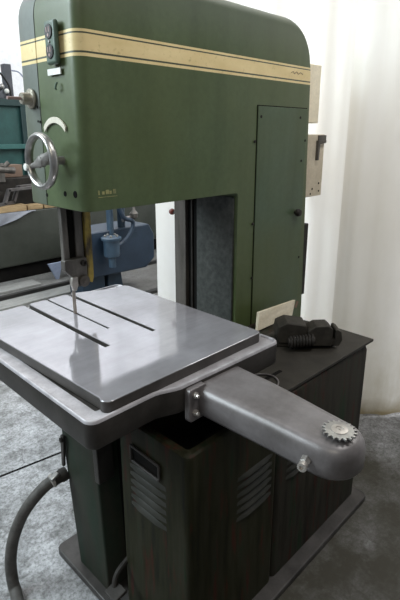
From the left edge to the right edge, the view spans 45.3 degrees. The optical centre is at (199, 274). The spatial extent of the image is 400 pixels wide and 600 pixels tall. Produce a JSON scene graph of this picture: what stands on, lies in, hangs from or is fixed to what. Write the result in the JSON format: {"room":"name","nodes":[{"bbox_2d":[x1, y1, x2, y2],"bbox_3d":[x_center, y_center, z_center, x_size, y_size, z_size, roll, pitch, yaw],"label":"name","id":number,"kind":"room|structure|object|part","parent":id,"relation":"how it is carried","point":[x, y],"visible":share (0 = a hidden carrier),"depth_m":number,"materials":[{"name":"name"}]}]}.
{"room":"machine workshop","nodes":[
{"label":"machine workshop","id":0,"kind":"room"},
{"bbox_2d":[0,0,23,96],"bbox_3d":[-3.864,-3.930,6.799,0.200,7.000,11.500,15,22,42],"label":"wall","id":1,"kind":"structure","parent":0,"point":[10,50],"depth_m":7.61,"materials":[{"name":"white paint"}]},
{"bbox_2d":[0,249,399,599],"bbox_3d":[-0.398,0.386,4.532,12.500,0.001,11.500,15,22,42],"label":"floor","id":2,"kind":"structure","parent":0,"point":[361,561],"depth_m":2.15,"materials":[{"name":"concrete"}]},
{"bbox_2d":[0,64,27,174],"bbox_3d":[-3.036,-1.285,5.836,0.720,2.470,1.870,15,22,42],"label":"machine","id":3,"kind":"object","parent":2,"relation":"on","point":[13,123],"visible":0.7,"depth_m":5.96,"materials":[{"name":"paint"}]},
{"bbox_2d":[0,72,11,95],"bbox_3d":[-2.411,-2.318,5.732,0.042,0.352,0.327,13,21,37],"label":"cable","id":4,"kind":"object","parent":3,"relation":"on","point":[1,74],"visible":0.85,"depth_m":5.83,"materials":[{"name":"black rubber"}]},
{"bbox_3d":[-2.383,-2.370,5.929,0.100,0.440,0.090,15,22,42],"label":"upright post","id":5,"kind":"part","parent":3,"relation":"part of","materials":[{"name":"grey metal"}]},
{"bbox_3d":[-2.822,-1.979,5.413,0.080,0.080,1.870,15,22,42],"label":"rail","id":6,"kind":"part","parent":3,"relation":"part of","materials":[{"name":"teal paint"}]},
{"bbox_2d":[0,279,40,294],"bbox_3d":[-2.422,0.239,4.986,0.220,0.025,1.550,15,22,42],"label":"board","id":7,"kind":"object","parent":2,"relation":"on","point":[31,283],"visible":1,"depth_m":5.33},
{"bbox_2d":[0,452,60,476],"bbox_3d":[-1.563,1.130,2.001,2.531,0.002,0.013,-12,20,-35],"label":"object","id":8,"kind":"structure","parent":2,"relation":"on","point":[58,452],"depth_m":2.49,"materials":[{"name":"grey metal"}]},
{"bbox_2d":[0,285,71,310],"bbox_3d":[-1.942,0.303,4.771,0.220,0.025,1.700,15,22,42],"label":"board","id":9,"kind":"object","parent":2,"relation":"on","point":[48,294],"visible":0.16,"depth_m":4.96,"materials":[{"name":"grey metal"}]},
{"bbox_2d":[48,261,60,278],"bbox_3d":[-1.701,-0.046,5.647,0.030,0.200,0.180,15,22,42],"label":"scrap","id":10,"kind":"object","parent":2,"relation":"on","point":[55,267],"visible":0.86,"depth_m":5.63,"materials":[{"name":"paper"}]},
{"bbox_2d":[0,161,156,282],"bbox_3d":[-2.063,-0.743,5.899,0.560,1.394,4.300,15,22,42],"label":"metal lathe","id":11,"kind":"object","parent":2,"relation":"on","point":[29,243],"visible":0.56,"depth_m":5.68,"materials":[{"name":"metal"}]},
{"bbox_2d":[0,203,26,212],"bbox_3d":[-2.413,-0.687,5.215,0.120,0.071,1.050,15,22,42],"label":"wooden plank","id":12,"kind":"object","parent":11,"relation":"on","point":[12,207],"visible":1,"depth_m":5.43,"materials":[{"name":"beige wood"}]},
{"bbox_2d":[0,186,31,205],"bbox_3d":[-2.108,-0.896,5.449,0.060,0.196,0.481,15,22,42],"label":"bracket","id":13,"kind":"object","parent":12,"relation":"on","point":[7,193],"visible":0.86,"depth_m":5.38,"materials":[{"name":"metal"}]},
{"bbox_2d":[7,184,31,204],"bbox_3d":[-2.048,-0.951,5.595,0.060,0.220,0.549,15,22,42],"label":"bracket","id":14,"kind":"object","parent":12,"relation":"on","point":[15,195],"visible":0.71,"depth_m":5.51,"materials":[{"name":"metal"}]},
{"bbox_2d":[5,164,22,177],"bbox_3d":[-2.296,-1.240,5.699,0.180,0.140,0.300,15,22,42],"label":"cardboard box","id":15,"kind":"object","parent":11,"relation":"on","point":[19,173],"visible":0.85,"depth_m":5.70,"materials":[{"name":"brown cardboard"}]},
{"bbox_2d":[0,175,34,203],"bbox_3d":[-2.253,-1.000,5.770,0.360,0.356,0.560,15,22,42],"label":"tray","id":16,"kind":"object","parent":11,"relation":"on","point":[24,196],"depth_m":5.64,"materials":[{"name":"metal"}]},
{"bbox_2d":[0,210,35,225],"bbox_3d":[-2.283,-0.560,5.266,0.032,0.200,1.050,15,22,42],"label":"paper sheet","id":17,"kind":"object","parent":11,"relation":"hanging from","point":[5,218],"visible":1,"depth_m":5.41,"materials":[{"name":"white paper"}]},
{"bbox_2d":[26,203,42,209],"bbox_3d":[-1.972,-0.810,5.663,0.120,0.055,0.190,15,22,42],"label":"wooden plank","id":18,"kind":"object","parent":11,"relation":"on","point":[32,206],"visible":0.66,"depth_m":5.62,"materials":[{"name":"beige wood"}]},
{"bbox_2d":[0,259,156,300],"bbox_3d":[-1.361,0.041,5.633,0.050,0.040,3.400,15,22,42],"label":"bar","id":19,"kind":"object","parent":2,"relation":"on","point":[63,283],"visible":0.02,"depth_m":5.20,"materials":[{"name":"grey metal"}]},
{"bbox_2d":[70,207,153,292],"bbox_3d":[-0.896,-0.287,5.069,0.601,0.987,0.910,15,22,42],"label":"machine","id":20,"kind":"object","parent":2,"relation":"on","point":[124,244],"visible":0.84,"depth_m":4.97,"materials":[{"name":"paint"}]},
{"bbox_2d":[145,287,157,293],"bbox_3d":[-0.099,0.057,5.588,0.060,0.035,2.500,15,22,42],"label":"bar","id":21,"kind":"object","parent":2,"relation":"on","point":[155,290],"visible":0.02,"depth_m":5.16,"materials":[{"name":"grey metal"}]},
{"bbox_2d":[0,0,366,599],"bbox_3d":[0.215,0.060,1.873,1.386,2.128,1.776,15,22,42],"label":"saw","id":22,"kind":"object","parent":2,"relation":"on","point":[194,474],"visible":1,"depth_m":1.62,"materials":[{"name":"green paint"}]},
{"bbox_3d":[-0.574,-0.582,1.581,0.064,0.064,0.037,15,22,42],"label":"tension knob","id":23,"kind":"part","parent":22,"relation":"part of","materials":[{"name":"silver metal"}]},
{"bbox_2d":[5,467,68,599],"bbox_3d":[-0.638,0.982,1.726,0.189,0.441,0.397,5,17,18],"label":"flexible hose","id":24,"kind":"object","parent":22,"relation":"attached to","point":[61,475],"visible":1,"depth_m":1.76,"materials":[{"name":"rubber"}]},
{"bbox_2d":[44,24,51,38],"bbox_3d":[-0.447,-0.718,1.411,0.041,0.041,0.004,15,22,42],"label":"socket","id":25,"kind":"object","parent":22,"relation":"attached to","point":[47,27],"depth_m":1.41,"materials":[{"name":"grey plastic"}]},
{"bbox_2d":[46,44,53,58],"bbox_3d":[-0.447,-0.666,1.426,0.041,0.041,0.004,15,22,42],"label":"socket","id":26,"kind":"object","parent":22,"relation":"attached to","point":[49,47],"depth_m":1.42,"materials":[{"name":"grey plastic"}]},
{"bbox_3d":[-0.461,-0.477,1.518,0.133,0.046,0.004,15,22,42],"label":"crescent plate","id":27,"kind":"part","parent":22,"relation":"part of","materials":[{"name":"white metal"}]},
{"bbox_3d":[-0.486,-0.132,1.715,0.023,0.255,0.023,15,22,42],"label":"guide post","id":28,"kind":"part","parent":22,"relation":"part of","materials":[{"name":"metal"}]},
{"bbox_3d":[-0.472,0.100,1.802,0.002,0.230,0.014,15,22,42],"label":"saw blade","id":29,"kind":"part","parent":22,"relation":"part of","materials":[{"name":"metal"}]},
{"bbox_3d":[-0.257,1.017,1.690,0.029,0.086,0.158,11,20,33],"label":"pedal arm","id":30,"kind":"part","parent":22,"relation":"part of","materials":[{"name":"metal"}]},
{"bbox_3d":[-0.168,0.569,1.454,0.142,0.065,0.009,15,22,42],"label":"bin handle","id":31,"kind":"part","parent":22,"relation":"part of","materials":[{"name":"metal"}]},
{"bbox_3d":[-0.165,0.688,1.489,0.173,0.165,0.009,15,22,42],"label":"louver panel","id":32,"kind":"part","parent":22,"relation":"part of","materials":[{"name":"paint"}]},
{"bbox_3d":[-0.032,-0.051,2.279,0.007,0.712,0.020,15,22,42],"label":"blade channel rail","id":33,"kind":"part","parent":22,"relation":"part of","materials":[{"name":"metal"}]},
{"bbox_3d":[0.123,1.041,2.259,0.955,0.028,1.432,15,22,42],"label":"plate","id":34,"kind":"part","parent":22,"relation":"part of","materials":[{"name":"metal"}]},
{"bbox_3d":[0.066,-0.017,2.191,0.219,0.695,0.010,15,22,42],"label":"column panel","id":35,"kind":"part","parent":22,"relation":"part of","materials":[{"name":"grey metal"}]},
{"bbox_3d":[0.186,0.705,1.591,0.009,0.175,0.187,15,22,42],"label":"louver panel","id":36,"kind":"part","parent":22,"relation":"part of","materials":[{"name":"paint"}]},
{"bbox_2d":[255,300,297,330],"bbox_3d":[0.360,0.180,2.253,0.032,0.081,0.319,15,22,42],"label":"wood offcut","id":37,"kind":"object","parent":22,"relation":"on","point":[265,318],"visible":0.8,"depth_m":2.22,"materials":[{"name":"beige wood"}]},
{"bbox_3d":[0.375,-0.249,2.259,0.006,1.022,0.382,15,22,42],"label":"door","id":38,"kind":"part","parent":22,"relation":"part of","materials":[{"name":"green paint"}]},
{"bbox_3d":[0.222,0.388,1.300,0.476,0.090,0.208,15,22,42],"label":"feed arm","id":39,"kind":"part","parent":22,"relation":"part of","materials":[{"name":"metal"}]},
{"bbox_3d":[0.373,0.651,1.775,0.009,0.175,0.168,15,22,42],"label":"louver panel","id":40,"kind":"part","parent":22,"relation":"part of","materials":[{"name":"paint"}]},
{"bbox_3d":[0.473,-0.302,2.320,0.036,0.038,0.038,15,22,42],"label":"door knob","id":41,"kind":"part","parent":22,"relation":"part of","materials":[{"name":"metal"}]},
{"bbox_2d":[256,320,372,390],"bbox_3d":[0.383,0.307,1.951,0.370,0.012,0.657,15,22,42],"label":"steel plate","id":42,"kind":"object","parent":22,"relation":"on","point":[293,367],"visible":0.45,"depth_m":1.86,"materials":[{"name":"black metal"}]},
{"bbox_2d":[255,373,278,385],"bbox_3d":[0.200,0.382,1.666,0.130,0.006,0.182,15,22,42],"label":"wire loop","id":43,"kind":"object","parent":42,"relation":"on","point":[276,378],"visible":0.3,"depth_m":1.73,"materials":[{"name":"metal"}]},
{"bbox_2d":[269,315,341,348],"bbox_3d":[0.436,0.239,1.976,0.280,0.107,0.156,0,16,0],"label":"motor","id":44,"kind":"object","parent":42,"relation":"on","point":[291,331],"visible":0.98,"depth_m":1.94,"materials":[{"name":"metal"}]},
{"bbox_3d":[0.624,-0.645,2.474,0.014,0.100,0.075,15,22,42],"label":"switch lever","id":45,"kind":"part","parent":22,"relation":"part of","materials":[{"name":"metal"}]},
{"bbox_3d":[0.629,-0.701,2.471,0.009,0.038,0.070,15,22,42],"label":"box lid","id":46,"kind":"part","parent":22,"relation":"part of","materials":[{"name":"metal"}]},
{"bbox_2d":[155,0,357,325],"bbox_3d":[0.447,-1.014,2.716,1.512,3.688,0.113,5,17,18],"label":"curtain","id":47,"kind":"object","parent":2,"relation":"on","point":[328,27],"visible":0.17,"depth_m":2.70,"materials":[{"name":"beige fabric"}]},
{"bbox_2d":[332,0,399,414],"bbox_3d":[1.405,-0.947,2.488,1.252,3.688,0.138,-2,17,-7],"label":"curtain","id":48,"kind":"object","parent":2,"relation":"on","point":[366,302],"visible":0.9,"depth_m":2.58,"materials":[{"name":"beige fabric"}]}
]}

